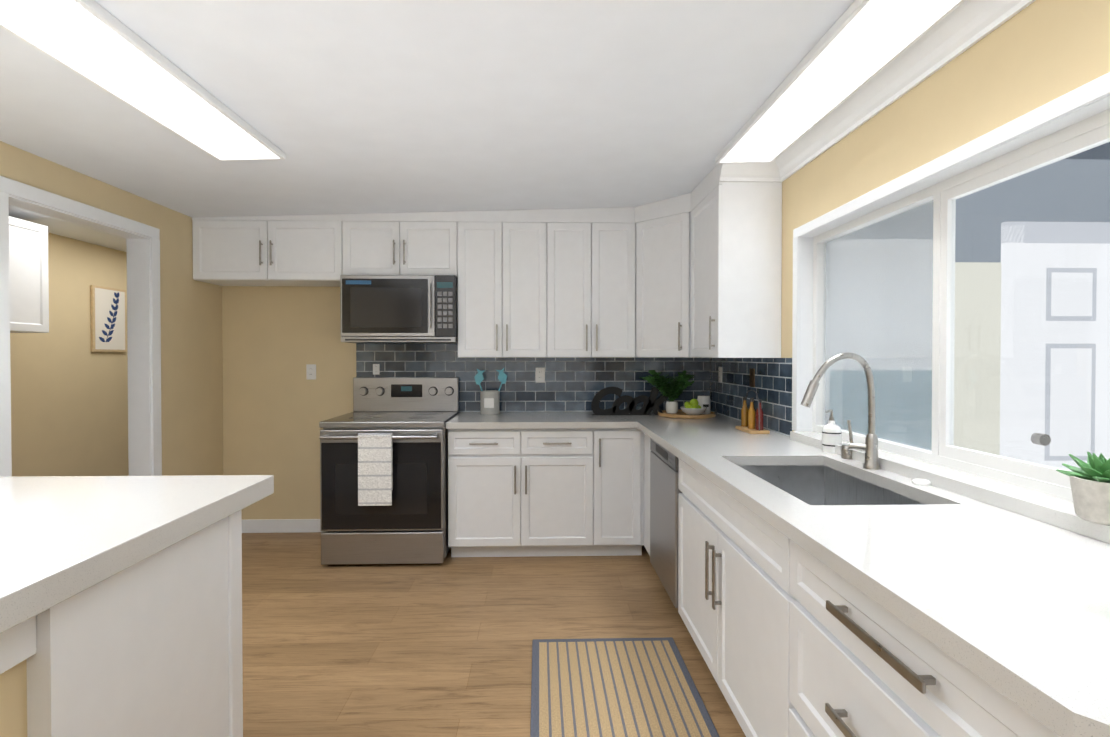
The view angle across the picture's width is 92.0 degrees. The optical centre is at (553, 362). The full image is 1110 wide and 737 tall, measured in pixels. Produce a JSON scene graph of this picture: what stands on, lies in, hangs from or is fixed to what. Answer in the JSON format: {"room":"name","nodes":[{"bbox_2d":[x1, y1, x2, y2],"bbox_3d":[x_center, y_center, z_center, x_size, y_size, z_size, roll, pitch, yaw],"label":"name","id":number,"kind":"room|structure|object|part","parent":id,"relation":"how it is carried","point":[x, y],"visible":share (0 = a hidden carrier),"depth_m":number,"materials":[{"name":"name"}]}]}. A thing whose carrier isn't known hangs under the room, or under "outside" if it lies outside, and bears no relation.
{"room":"kitchen","nodes":[
{"label":"kitchen","id":0,"kind":"room"},
{"bbox_2d":[10,233,128,476],"bbox_3d":[-3.774,0.095,3.303,0.120,2.400,4.300,0,1,-2],"label":"wall","id":1,"kind":"structure","parent":0,"point":[69,402],"depth_m":4.15,"materials":[{"name":"paint"}]},
{"bbox_2d":[9,216,48,332],"bbox_3d":[-3.549,-0.554,3.157,0.318,0.720,0.910,0,1,-2],"label":"upper cabinet","id":2,"kind":"object","parent":1,"relation":"attached to","point":[28,277],"visible":0.93,"depth_m":3.48,"materials":[{"name":"white wood"}]},
{"bbox_2d":[90,285,125,351],"bbox_3d":[-3.733,-0.359,4.505,0.024,0.540,0.350,0,1,-2],"label":"picture frame","id":3,"kind":"object","parent":1,"relation":"attached to","point":[108,319],"visible":1,"depth_m":4.48,"materials":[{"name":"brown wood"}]},
{"bbox_2d":[0,141,222,475],"bbox_3d":[-2.467,0.122,0.914,0.120,2.400,6.250,0,1,-2],"label":"wall","id":4,"kind":"structure","parent":0,"point":[191,379],"depth_m":3.54,"materials":[{"name":"paint"}]},
{"bbox_2d":[0,176,161,476],"bbox_3d":[-2.521,0.236,2.844,0.152,2.128,1.026,0,1,-2],"label":"door frame","id":5,"kind":"structure","parent":4,"relation":"attached to","point":[139,353],"depth_m":3.27,"materials":[{"name":"white wood"}]},
{"bbox_2d":[0,0,854,251],"bbox_3d":[-1.115,-1.096,1.563,5.500,0.340,7.900,0,1,-2],"label":"ceiling","id":6,"kind":"structure","parent":0,"point":[371,106],"depth_m":2.12,"materials":[{"name":"paint"}]},
{"bbox_2d":[0,0,285,160],"bbox_3d":[-1.431,-0.982,1.405,0.320,0.033,2.400,-2,1,-2],"label":"recessed light","id":7,"kind":"object","parent":6,"relation":"in","point":[95,43],"visible":1,"depth_m":1.79,"materials":[{"name":"white plastic"}]},
{"bbox_2d":[715,0,964,162],"bbox_3d":[1.042,-1.062,1.638,0.305,0.033,2.430,-2,1,-2],"label":"recessed light","id":8,"kind":"object","parent":6,"relation":"in","point":[857,46],"visible":1,"depth_m":1.92,"materials":[{"name":"white plastic"}]},
{"bbox_2d":[222,286,636,519],"bbox_3d":[-0.586,0.085,4.152,4.100,2.400,0.120,0,1,-2],"label":"wall","id":9,"kind":"structure","parent":0,"point":[278,406],"depth_m":4.05,"materials":[{"name":"paint"}]},
{"bbox_2d":[192,214,343,286],"bbox_3d":[-1.978,-0.798,3.867,1.018,0.454,0.348,0,1,-2],"label":"upper cabinet","id":10,"kind":"object","parent":9,"relation":"attached to","point":[285,250],"depth_m":3.70,"materials":[{"name":"white wood"}]},
{"bbox_2d":[242,519,322,532],"bbox_3d":[-1.994,1.236,4.059,1.000,0.100,0.013,0,1,-2],"label":"baseboard","id":11,"kind":"structure","parent":9,"relation":"attached to","point":[278,525],"depth_m":4.05,"materials":[{"name":"white wood"}]},
{"bbox_2d":[306,364,315,379],"bbox_3d":[-1.834,0.071,4.054,0.072,0.115,0.006,0,1,-2],"label":"outlet","id":12,"kind":"object","parent":9,"relation":"attached to","point":[308,366],"visible":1,"depth_m":4.05,"materials":[{"name":"white plastic"}]},
{"bbox_2d":[344,211,459,282],"bbox_3d":[-1.074,-0.799,3.892,0.792,0.454,0.348,0,1,-2],"label":"upper cabinet","id":13,"kind":"object","parent":9,"relation":"attached to","point":[412,243],"depth_m":3.72,"materials":[{"name":"white wood"}]},
{"bbox_2d":[340,275,457,343],"bbox_3d":[-1.069,-0.370,3.844,0.778,0.457,0.451,0,1,-2],"label":"microwave","id":14,"kind":"object","parent":13,"relation":"attached to","point":[398,309],"visible":1,"depth_m":3.65,"materials":[{"name":"silver metal"}]},
{"bbox_3d":[-1.151,-0.386,3.656,0.580,0.370,0.009,0,1,-2],"label":"glass","id":15,"kind":"part","parent":14,"relation":"part of","materials":[{"name":"black glass"}]},
{"bbox_2d":[356,343,462,412],"bbox_3d":[-1.094,-0.059,4.071,0.800,1.090,0.010,0,1,-2],"label":"tile backsplash","id":16,"kind":"structure","parent":9,"relation":"attached to","point":[418,360],"depth_m":4.07,"materials":[{"name":"blue tile"}]},
{"bbox_2d":[373,364,379,374],"bbox_3d":[-1.344,0.051,4.056,0.050,0.080,0.008,0,1,-2],"label":"outlet","id":17,"kind":"object","parent":16,"relation":"attached to","point":[376,369],"visible":1,"depth_m":4.05,"materials":[{"name":"white plastic"}]},
{"bbox_2d":[458,209,547,356],"bbox_3d":[-0.366,-0.553,3.915,0.624,1.033,0.348,0,1,-2],"label":"upper cabinet","id":18,"kind":"object","parent":9,"relation":"attached to","point":[503,285],"depth_m":3.75,"materials":[{"name":"white wood"}]},
{"bbox_2d":[463,357,709,411],"bbox_3d":[0.254,0.168,4.111,1.898,0.413,0.010,0,1,-2],"label":"tile backsplash","id":19,"kind":"structure","parent":9,"relation":"attached to","point":[574,384],"depth_m":4.10,"materials":[{"name":"blue tile"}]},
{"bbox_2d":[535,368,544,382],"bbox_3d":[-0.104,0.096,4.091,0.072,0.115,0.008,0,1,-2],"label":"outlet","id":20,"kind":"object","parent":19,"relation":"attached to","point":[539,375],"visible":1,"depth_m":4.09,"materials":[{"name":"white plastic"}]},
{"bbox_2d":[548,207,635,356],"bbox_3d":[0.258,-0.553,3.932,0.624,1.033,0.348,0,1,-2],"label":"upper cabinet","id":21,"kind":"object","parent":9,"relation":"attached to","point":[592,251],"depth_m":3.76,"materials":[{"name":"white wood"}]},
{"bbox_2d":[632,194,687,357],"bbox_3d":[0.898,-0.561,3.799,0.648,1.052,0.648,0,1,-2],"label":"upper cabinet","id":22,"kind":"object","parent":9,"relation":"attached to","point":[660,273],"depth_m":3.62,"materials":[{"name":"white wood"}]},
{"bbox_3d":[0.732,-0.506,3.624,0.409,0.940,0.020,1,1,43],"label":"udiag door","id":23,"kind":"part","parent":22,"relation":"part of","materials":[{"name":"white wood"}]},
{"bbox_2d":[242,532,745,736],"bbox_3d":[-1.115,1.364,1.591,5.500,0.100,7.900,0,1,-2],"label":"floor","id":24,"kind":"structure","parent":0,"point":[444,649],"depth_m":2.59,"materials":[{"name":"brown wood"}]},
{"bbox_2d":[0,611,51,736],"bbox_3d":[-1.001,0.891,-0.175,0.223,0.885,2.375,0,1,-2],"label":"base cabinet","id":25,"kind":"object","parent":24,"relation":"on","point":[26,652],"depth_m":0.98,"materials":[{"name":"white wood"}]},
{"bbox_2d":[52,511,242,736],"bbox_3d":[-1.669,0.875,1.277,1.489,0.885,0.625,0,1,-2],"label":"panel","id":26,"kind":"object","parent":24,"relation":"on","point":[120,606],"depth_m":1.27,"materials":[{"name":"white wood"}]},
{"bbox_2d":[0,475,273,634],"bbox_3d":[-1.627,0.415,0.175,1.512,0.059,3.120,0,1,-2],"label":"countertop","id":27,"kind":"structure","parent":26,"relation":"on","point":[62,537],"depth_m":1.27,"materials":[{"name":"white stone"}]},
{"bbox_2d":[319,377,458,564],"bbox_3d":[-1.091,0.703,3.670,0.781,1.175,0.759,0,1,-2],"label":"range","id":28,"kind":"object","parent":24,"relation":"on","point":[384,472],"visible":1,"depth_m":3.37,"materials":[{"name":"silver metal"}]},
{"bbox_3d":[-1.406,0.212,3.955,0.052,0.052,0.030,0,1,-2],"label":"knob","id":29,"kind":"part","parent":28,"relation":"part of","materials":[{"name":"silver metal"}]},
{"bbox_2d":[358,437,391,505],"bbox_3d":[-1.100,0.668,3.296,0.205,0.423,0.008,0,1,-2],"label":"towel","id":30,"kind":"object","parent":28,"relation":"hanging from","point":[374,453],"depth_m":3.29,"materials":[{"name":"white fabric"}]},
{"bbox_3d":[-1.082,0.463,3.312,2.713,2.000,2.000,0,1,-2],"label":"handle","id":31,"kind":"part","parent":28,"relation":"part of","materials":[{"name":"silver metal"}]},
{"bbox_3d":[-1.286,0.212,3.959,0.052,0.052,0.030,0,1,-2],"label":"knob","id":32,"kind":"part","parent":28,"relation":"part of","materials":[{"name":"silver metal"}]},
{"bbox_3d":[-1.084,0.740,3.403,0.765,0.637,0.065,0,1,-2],"label":"door","id":33,"kind":"part","parent":28,"relation":"part of","materials":[{"name":"black glass"}]},
{"bbox_3d":[-1.084,1.172,3.410,0.765,0.200,0.060,0,1,-2],"label":"drawer","id":34,"kind":"part","parent":28,"relation":"part of","materials":[{"name":"silver metal"}]},
{"bbox_2d":[321,412,458,421],"bbox_3d":[-1.092,0.377,3.688,0.781,0.017,0.605,0,1,-2],"label":"cooktop","id":35,"kind":"object","parent":28,"relation":"in","point":[353,416],"depth_m":3.60,"materials":[{"name":"black"}]},
{"bbox_3d":[-0.896,0.212,3.970,0.052,0.052,0.030,0,1,-2],"label":"knob","id":36,"kind":"part","parent":28,"relation":"part of","materials":[{"name":"silver metal"}]},
{"bbox_3d":[-0.776,0.212,3.973,0.052,0.052,0.030,0,1,-2],"label":"knob","id":37,"kind":"part","parent":28,"relation":"part of","materials":[{"name":"silver metal"}]},
{"bbox_2d":[448,427,597,556],"bbox_3d":[-0.223,0.854,3.794,0.945,0.870,0.628,0,1,-2],"label":"base cabinet","id":38,"kind":"object","parent":24,"relation":"on","point":[511,493],"depth_m":3.49,"materials":[{"name":"white wood"}]},
{"bbox_2d":[446,411,740,430],"bbox_3d":[0.261,0.396,3.785,1.922,0.047,0.663,0,1,-2],"label":"countertop","id":39,"kind":"structure","parent":38,"relation":"on","point":[464,421],"depth_m":3.54,"materials":[{"name":"white stone"}]},
{"bbox_2d":[474,367,506,414],"bbox_3d":[-0.465,0.206,3.946,0.241,0.341,0.141,0,1,-2],"label":"utensil crock","id":40,"kind":"object","parent":39,"relation":"on","point":[489,402],"visible":1,"depth_m":3.90,"materials":[{"name":"white ceramic"}]},
{"bbox_3d":[-0.544,0.102,3.943,0.082,0.122,0.004,0,1,-2],"label":"blade","id":41,"kind":"part","parent":40,"relation":"part of","materials":[{"name":"teal plastic"}]},
{"bbox_3d":[-0.386,0.097,3.947,0.084,0.122,0.004,0,1,-2],"label":"blade","id":42,"kind":"part","parent":40,"relation":"part of","materials":[{"name":"teal plastic"}]},
{"bbox_3d":[0.482,0.375,3.864,0.420,0.006,0.030,0,1,-2],"label":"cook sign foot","id":43,"kind":"part","parent":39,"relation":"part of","materials":[{"name":"black metal"}]},
{"bbox_2d":[591,387,667,414],"bbox_3d":[0.557,0.282,3.865,0.579,0.216,0.015,0,1,-2],"label":"sign","id":44,"kind":"object","parent":39,"relation":"on","point":[651,402],"visible":0.92,"depth_m":3.86,"materials":[{"name":"black"}]},
{"bbox_2d":[657,407,716,418],"bbox_3d":[0.944,0.349,3.817,0.400,0.058,0.400,0,1,-2],"label":"serving tray","id":45,"kind":"object","parent":39,"relation":"on","point":[680,414],"visible":0.73,"depth_m":3.67,"materials":[{"name":"brown wood"}]},
{"bbox_2d":[639,370,694,413],"bbox_3d":[0.816,0.209,3.876,0.405,0.312,0.234,0,1,-2],"label":"potted plant","id":46,"kind":"object","parent":45,"relation":"on","point":[668,389],"visible":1,"depth_m":3.84,"materials":[{"name":"green plant"}]},
{"bbox_2d":[665,401,677,413],"bbox_3d":[0.852,0.323,3.874,0.090,0.085,0.090,0,1,-2],"label":"vase","id":47,"kind":"object","parent":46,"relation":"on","point":[671,406],"depth_m":3.84,"materials":[{"name":"white ceramic"}]},
{"bbox_2d":[680,399,706,414],"bbox_3d":[0.971,0.309,3.732,0.184,0.115,0.184,0,1,-2],"label":"fruit bowl","id":48,"kind":"object","parent":45,"relation":"on","point":[692,407],"visible":0.98,"depth_m":3.69,"materials":[{"name":"white ceramic"}]},
{"bbox_2d":[697,395,710,413],"bbox_3d":[1.073,0.300,3.839,0.094,0.130,0.096,0,1,-2],"label":"tea canister","id":49,"kind":"object","parent":45,"relation":"on","point":[704,400],"visible":0.83,"depth_m":3.80,"materials":[{"name":"white ceramic"}]},
{"bbox_2d":[594,427,645,555],"bbox_3d":[0.416,0.854,3.812,0.335,0.870,0.628,0,1,-2],"label":"base cabinet","id":50,"kind":"object","parent":24,"relation":"on","point":[620,469],"depth_m":3.50,"materials":[{"name":"white wood"}]},
{"bbox_2d":[530,637,719,736],"bbox_3d":[0.248,1.306,1.833,0.660,0.010,1.370,0,1,-2],"label":"rug","id":51,"kind":"object","parent":24,"relation":"on","point":[620,687],"visible":0.96,"depth_m":2.12,"materials":[{"name":"fabric"}]},
{"bbox_2d":[650,438,681,607],"bbox_3d":[0.883,0.866,2.891,0.614,0.864,0.595,0,1,-2],"label":"dishwasher","id":52,"kind":"object","parent":24,"relation":"on","point":[665,491],"visible":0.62,"depth_m":2.81,"materials":[{"name":"grey metal"}]},
{"bbox_2d":[678,491,777,736],"bbox_3d":[0.942,0.979,2.022,0.658,0.660,1.143,0,1,-2],"label":"base cabinet","id":53,"kind":"object","parent":24,"relation":"on","point":[728,586],"depth_m":1.88,"materials":[{"name":"white wood"}]},
{"bbox_2d":[705,541,714,599],"bbox_3d":[0.597,0.794,2.050,0.032,0.220,0.020,0,1,-2],"label":"handle","id":54,"kind":"object","parent":53,"relation":"in","point":[707,546],"depth_m":2.04,"materials":[{"name":"silver metal"}]},
{"bbox_2d":[712,548,721,609],"bbox_3d":[0.599,0.795,1.970,0.032,0.220,0.020,0,1,-2],"label":"handle","id":55,"kind":"object","parent":53,"relation":"in","point":[714,554],"depth_m":1.97,"materials":[{"name":"silver metal"}]},
{"bbox_2d":[778,535,1053,736],"bbox_3d":[0.969,0.885,1.060,0.658,0.870,0.815,0,1,-2],"label":"base cabinet","id":56,"kind":"object","parent":24,"relation":"on","point":[821,593],"depth_m":1.12,"materials":[{"name":"white wood"}]},
{"bbox_3d":[0.650,1.075,1.044,0.020,0.290,0.792,0,1,-2],"label":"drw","id":57,"kind":"part","parent":56,"relation":"part of","materials":[{"name":"white wood"}]},
{"bbox_3d":[0.621,0.764,1.168,0.032,0.011,0.011,0,1,-2],"label":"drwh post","id":58,"kind":"part","parent":56,"relation":"part of","materials":[{"name":"silver metal"}]},
{"bbox_3d":[0.621,0.536,1.165,0.032,0.011,0.011,0,1,-2],"label":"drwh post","id":59,"kind":"part","parent":56,"relation":"part of","materials":[{"name":"silver metal"}]},
{"bbox_3d":[0.650,0.775,1.041,0.020,0.270,0.792,0,1,-2],"label":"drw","id":60,"kind":"part","parent":56,"relation":"part of","materials":[{"name":"white wood"}]},
{"bbox_3d":[0.979,0.840,1.051,0.638,0.780,0.797,0,1,-2],"label":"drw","id":61,"kind":"part","parent":56,"relation":"part of","materials":[{"name":"white wood"}]},
{"bbox_2d":[638,423,1109,736],"bbox_3d":[0.924,0.391,2.038,0.693,0.097,2.865,0,1,-2],"label":"countertop","id":62,"kind":"structure","parent":56,"relation":"on","point":[1020,603],"depth_m":1.07,"materials":[{"name":"white stone"}]},
{"bbox_2d":[735,389,769,433],"bbox_3d":[1.116,0.270,3.020,0.110,0.235,0.220,0,1,-2],"label":"caddy","id":63,"kind":"object","parent":62,"relation":"on","point":[751,420],"visible":1,"depth_m":2.98,"materials":[{"name":"brown wood"}]},
{"bbox_2d":[741,400,747,426],"bbox_3d":[1.102,0.293,3.095,0.040,0.150,0.040,0,1,-2],"label":"bottle","id":64,"kind":"object","parent":63,"relation":"on","point":[744,411],"depth_m":3.08,"materials":[{"name":"orange glass"}]},
{"bbox_2d":[748,402,755,428],"bbox_3d":[1.104,0.294,2.995,0.040,0.150,0.040,0,1,-2],"label":"bottle","id":65,"kind":"object","parent":63,"relation":"on","point":[752,411],"depth_m":2.98,"materials":[{"name":"orange glass"}]},
{"bbox_2d":[756,403,763,429],"bbox_3d":[1.130,0.295,2.946,0.040,0.150,0.040,0,1,-2],"label":"bottle","id":66,"kind":"object","parent":63,"relation":"on","point":[759,413],"depth_m":2.93,"materials":[{"name":"red glass"}]},
{"bbox_2d":[822,409,841,453],"bbox_3d":[1.222,0.300,2.363,0.082,0.189,0.078,0,1,-2],"label":"soap dispenser","id":67,"kind":"object","parent":62,"relation":"on","point":[831,434],"visible":0.88,"depth_m":2.34,"materials":[{"name":"white ceramic"}]},
{"bbox_2d":[801,352,879,469],"bbox_3d":[1.076,0.180,2.035,0.298,0.436,0.088,0,1,-2],"label":"faucet","id":68,"kind":"object","parent":62,"relation":"on","point":[869,447],"visible":1,"depth_m":2.01,"materials":[{"name":"silver metal"}]},
{"bbox_3d":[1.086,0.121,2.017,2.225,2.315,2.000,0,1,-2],"label":"spout","id":69,"kind":"part","parent":68,"relation":"part of","materials":[{"name":"silver metal"}]},
{"bbox_3d":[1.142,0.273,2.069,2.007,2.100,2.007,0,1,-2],"label":"lever","id":70,"kind":"part","parent":68,"relation":"part of","materials":[{"name":"silver metal"}]},
{"bbox_3d":[1.213,0.368,2.219,0.042,0.056,0.042,0,1,-2],"label":"sink button","id":71,"kind":"part","parent":62,"relation":"part of","materials":[{"name":"silver metal"}]},
{"bbox_3d":[1.215,0.394,1.774,0.052,0.014,0.052,0,1,-2],"label":"air gap cap","id":72,"kind":"part","parent":62,"relation":"part of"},
{"bbox_3d":[0.650,0.547,1.038,0.020,0.147,0.792,0,1,-2],"label":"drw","id":73,"kind":"part","parent":56,"relation":"part of","materials":[{"name":"white wood"}]},
{"bbox_3d":[0.628,0.538,0.909,0.032,0.011,0.011,0,1,-2],"label":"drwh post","id":74,"kind":"part","parent":56,"relation":"part of","materials":[{"name":"silver metal"}]},
{"bbox_2d":[678,493,722,683],"bbox_3d":[0.616,0.919,2.298,0.020,0.575,0.566,0,1,-2],"label":"door","id":75,"kind":"structure","parent":0,"point":[697,613],"depth_m":2.28,"materials":[{"name":"white wood"}]},
{"bbox_2d":[714,487,777,562],"bbox_3d":[0.706,0.543,1.897,0.003,0.205,0.774,0,1,-2],"label":"drawer front","id":76,"kind":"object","parent":0,"relation":"attached to","point":[762,536],"depth_m":1.73,"materials":[{"name":"white wood"}]},
{"bbox_2d":[718,532,793,736],"bbox_3d":[0.631,0.925,1.727,0.020,0.575,0.566,0,1,-2],"label":"door","id":77,"kind":"structure","parent":0,"point":[754,611],"depth_m":1.69,"materials":[{"name":"white wood"}]},
{"bbox_2d":[740,465,823,504],"bbox_3d":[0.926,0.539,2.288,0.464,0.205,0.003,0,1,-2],"label":"sink","id":78,"kind":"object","parent":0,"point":[804,482],"depth_m":2.29,"materials":[{"name":"grey metal"}]},
{"bbox_2d":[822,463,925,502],"bbox_3d":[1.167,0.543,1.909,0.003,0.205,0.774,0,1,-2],"label":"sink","id":79,"kind":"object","parent":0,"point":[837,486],"depth_m":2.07,"materials":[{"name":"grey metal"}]},
{"bbox_2d":[781,0,1109,430],"bbox_3d":[1.341,0.104,2.484,0.160,2.400,3.320,0,1,-2],"label":"wall","id":80,"kind":"structure","parent":0,"point":[1034,55],"depth_m":1.70,"materials":[{"name":"paint"}]},
{"bbox_2d":[688,163,781,357],"bbox_3d":[1.064,-0.560,3.205,0.348,1.062,0.550,0,1,-2],"label":"upper cabinet","id":81,"kind":"object","parent":80,"relation":"attached to","point":[696,272],"depth_m":2.93,"materials":[{"name":"white wood"}]},
{"bbox_3d":[0.901,-0.501,3.195,0.020,0.940,0.533,0,1,-2],"label":"door","id":82,"kind":"part","parent":81,"relation":"part of","materials":[{"name":"white wood"}]},
{"bbox_2d":[710,358,791,435],"bbox_3d":[1.228,0.175,3.473,0.010,0.413,1.320,0,1,-2],"label":"tile backsplash","id":83,"kind":"structure","parent":80,"relation":"attached to","point":[772,388],"depth_m":3.24,"materials":[{"name":"blue tile"}]},
{"bbox_2d":[718,367,721,382],"bbox_3d":[1.207,0.088,3.891,0.008,0.115,0.072,0,1,-2],"label":"outlet","id":84,"kind":"object","parent":83,"relation":"attached to","point":[720,374],"visible":1,"depth_m":3.88,"materials":[{"name":"white plastic"}]},
{"bbox_2d":[749,368,754,386],"bbox_3d":[1.223,0.095,3.311,0.008,0.115,0.072,0,1,-2],"label":"outlet","id":85,"kind":"object","parent":83,"relation":"attached to","point":[752,377],"visible":1,"depth_m":3.30,"materials":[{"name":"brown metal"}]},
{"bbox_2d":[719,0,1035,181],"bbox_3d":[1.143,-1.014,0.400,0.350,0.115,5.049,0,1,-2],"label":"crown molding","id":86,"kind":"structure","parent":80,"relation":"attached to","point":[965,25],"depth_m":1.96,"materials":[{"name":"white wood"}]},
{"bbox_2d":[792,72,1109,501],"bbox_3d":[1.353,-0.114,1.792,0.171,1.129,2.000,0,1,-2],"label":"window","id":87,"kind":"structure","parent":80,"relation":"in","point":[806,326],"depth_m":1.81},
{"bbox_2d":[812,243,827,424],"bbox_3d":[1.351,-0.144,2.724,0.055,0.920,0.035,0,1,-2],"label":"jamb","id":88,"kind":"object","parent":87,"relation":"on","point":[819,304],"depth_m":2.71,"materials":[{"name":"white plastic"}]},
{"bbox_3d":[1.370,-0.139,2.308,0.004,0.920,0.799,0,1,-2],"label":"window glass","id":89,"kind":"part","parent":87,"relation":"part of","materials":[{"name":"clear glass"}]},
{"bbox_2d":[825,201,932,449],"bbox_3d":[1.381,-0.139,2.308,0.002,0.920,0.799,0,1,-2],"label":"screen","id":90,"kind":"object","parent":87,"relation":"on","point":[893,361],"depth_m":2.24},
{"bbox_3d":[1.377,0.344,1.798,0.055,0.035,1.900,0,1,-2],"label":"window bottom rail","id":91,"kind":"part","parent":87,"relation":"part of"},
{"bbox_3d":[1.364,-0.136,1.861,0.027,0.845,0.030,0,1,-2],"label":"window sash","id":92,"kind":"part","parent":87,"relation":"part of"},
{"bbox_3d":[1.378,0.312,1.382,0.027,0.040,0.999,0,1,-2],"label":"bottom window sash","id":93,"kind":"part","parent":87,"relation":"part of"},
{"bbox_3d":[1.378,-0.571,1.372,0.027,0.035,0.999,0,1,-2],"label":"sash","id":94,"kind":"part","parent":87,"relation":"part of","materials":[{"name":"white plastic"}]},
{"bbox_3d":[1.379,-0.131,1.362,0.004,0.845,0.969,0,1,-2],"label":"window glass","id":95,"kind":"part","parent":87,"relation":"part of","materials":[{"name":"clear glass"}]},
{"bbox_3d":[1.360,0.882,1.803,0.160,0.860,1.940,0,1,-2],"label":"wall","id":96,"kind":"structure","parent":0,"visible":0},
{"bbox_2d":[790,431,1109,543],"bbox_3d":[1.341,0.406,1.798,0.127,0.088,1.900,0,1,-2],"label":"sill","id":97,"kind":"structure","parent":96,"relation":"on","point":[1027,493],"depth_m":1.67,"materials":[{"name":"white stone"}]},
{"bbox_2d":[1056,452,1109,524],"bbox_3d":[1.287,0.289,1.241,0.157,0.158,0.168,0,1,-2],"label":"succulent pot","id":98,"kind":"object","parent":97,"relation":"on","point":[1090,483],"visible":1,"depth_m":1.23,"materials":[{"name":"concrete"}]},
{"bbox_3d":[1.280,0.318,1.245,0.122,0.098,0.122,0,1,-2],"label":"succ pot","id":99,"kind":"part","parent":98,"relation":"part of","materials":[{"name":"ceramic"}]},
{"label":"outside","id":100,"kind":"structure","parent":0,"visible":0},
{"bbox_2d":[1000,225,1092,459],"bbox_3d":[2.799,0.590,2.828,0.855,2.620,0.085,0,1,-2],"label":"door","id":101,"kind":"structure","parent":100,"point":[1009,367],"depth_m":2.83,"materials":[{"name":"white metal"}]},
{"bbox_3d":[2.421,0.590,2.845,0.100,2.620,0.030,0,1,-2],"label":"casing","id":102,"kind":"part","parent":101,"relation":"part of","materials":[{"name":"white wood"}]},
{"bbox_3d":[2.542,0.401,2.801,0.060,0.060,0.050,0,1,-2],"label":"knob","id":103,"kind":"part","parent":101,"relation":"part of","materials":[{"name":"silver metal"}]},
{"bbox_3d":[2.736,0.210,2.841,0.220,0.570,0.006,0,1,-2],"label":"panel","id":104,"kind":"part","parent":101,"relation":"part of","materials":[{"name":"white wood"}]},
{"bbox_3d":[2.736,-0.360,2.835,0.220,0.230,0.006,0,1,-2],"label":"panel","id":105,"kind":"part","parent":101,"relation":"part of","materials":[{"name":"white wood"}]},
{"bbox_3d":[4.287,1.958,-0.039,5.590,0.050,5.930,0,1,-2],"label":"ground","id":106,"kind":"structure","parent":100,"visible":0},
{"bbox_2d":[841,159,1109,261],"bbox_3d":[4.209,-0.201,2.950,5.580,4.200,0.100,0,1,-2],"label":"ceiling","id":107,"kind":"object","parent":106,"relation":"on","point":[1035,214],"depth_m":2.85,"materials":[{"name":"paint"}]},
{"bbox_2d":[830,370,931,449],"bbox_3d":[1.722,0.970,2.843,0.598,1.860,0.004,0,1,-2],"label":"wall","id":108,"kind":"structure","parent":107,"relation":"attached to","point":[891,402],"depth_m":2.83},
{"bbox_2d":[830,239,932,369],"bbox_3d":[1.722,-0.305,2.829,0.598,0.690,0.004,0,1,-2],"label":"wall","id":109,"kind":"structure","parent":107,"relation":"attached to","point":[884,297],"depth_m":2.83,"materials":[{"name":"grey paint"}]},
{"bbox_2d":[954,262,1000,454],"bbox_3d":[2.201,0.685,2.853,0.360,2.430,0.004,0,1,-2],"label":"wall","id":110,"kind":"structure","parent":107,"relation":"attached to","point":[991,292],"depth_m":2.84,"materials":[{"name":"paint"}]},
{"bbox_2d":[1001,221,1109,243],"bbox_3d":[2.926,-0.685,2.844,1.110,0.110,0.030,0,1,-2],"label":"door frame","id":111,"kind":"structure","parent":107,"relation":"attached to","point":[1067,225],"depth_m":2.82,"materials":[{"name":"white wood"}]},
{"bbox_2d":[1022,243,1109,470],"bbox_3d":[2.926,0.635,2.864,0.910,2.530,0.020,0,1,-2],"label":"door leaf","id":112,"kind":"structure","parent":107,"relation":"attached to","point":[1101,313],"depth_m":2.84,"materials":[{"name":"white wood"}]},
{"bbox_2d":[1044,344,1095,460],"bbox_3d":[2.736,0.210,2.844,0.270,0.620,0.005,0,1,-2],"label":"door panel edge","id":113,"kind":"structure","parent":112,"relation":"attached to","point":[1047,416],"depth_m":2.84,"materials":[{"name":"white wood"}]},
{"bbox_2d":[1046,268,1096,320],"bbox_3d":[2.736,-0.360,2.837,0.270,0.280,0.005,0,1,-2],"label":"door panel edge","id":114,"kind":"structure","parent":112,"relation":"attached to","point":[1071,318],"depth_m":2.83,"materials":[{"name":"grey wood"}]},
{"bbox_2d":[1065,142,1109,159],"bbox_3d":[4.212,-1.690,2.859,5.578,1.220,0.050,0,1,-2],"label":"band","id":115,"kind":"object","parent":107,"relation":"attached to","point":[1100,155],"depth_m":2.80,"materials":[{"name":"grey"}]}
]}

